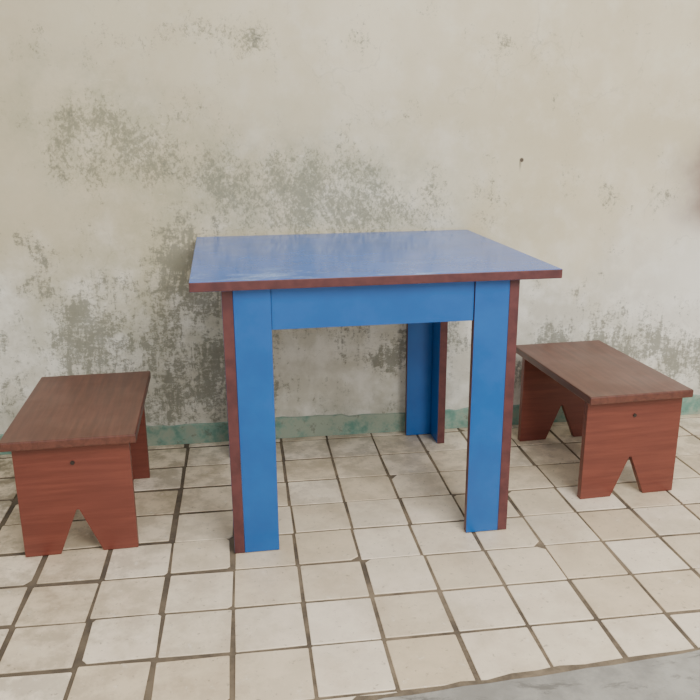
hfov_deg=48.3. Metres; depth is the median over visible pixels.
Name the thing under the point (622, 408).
stool
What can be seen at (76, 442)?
stool
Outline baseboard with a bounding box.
[0,394,699,454]
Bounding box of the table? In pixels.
[189,230,562,553]
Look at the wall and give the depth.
2.39 m
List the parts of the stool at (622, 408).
panel, seat, panel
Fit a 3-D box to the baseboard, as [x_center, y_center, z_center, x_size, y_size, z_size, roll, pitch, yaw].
[0.167,0.239,2.640,7.400,0.076,0.006,-3,16,-8]
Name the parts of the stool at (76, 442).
panel, seat, panel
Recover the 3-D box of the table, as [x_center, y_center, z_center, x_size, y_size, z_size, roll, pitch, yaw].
[0.016,0.061,2.176,0.850,0.677,0.723,-3,16,-9]
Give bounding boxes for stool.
[0,371,150,556]
[516,340,693,498]
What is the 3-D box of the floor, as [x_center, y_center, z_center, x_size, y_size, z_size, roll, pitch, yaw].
[0.456,0.876,0.663,7.400,0.063,4.200,-3,16,-8]
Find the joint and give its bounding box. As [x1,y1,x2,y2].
[353,647,699,699]
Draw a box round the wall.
[0,0,699,433]
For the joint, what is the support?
on the floor
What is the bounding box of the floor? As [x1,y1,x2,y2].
[0,414,699,699]

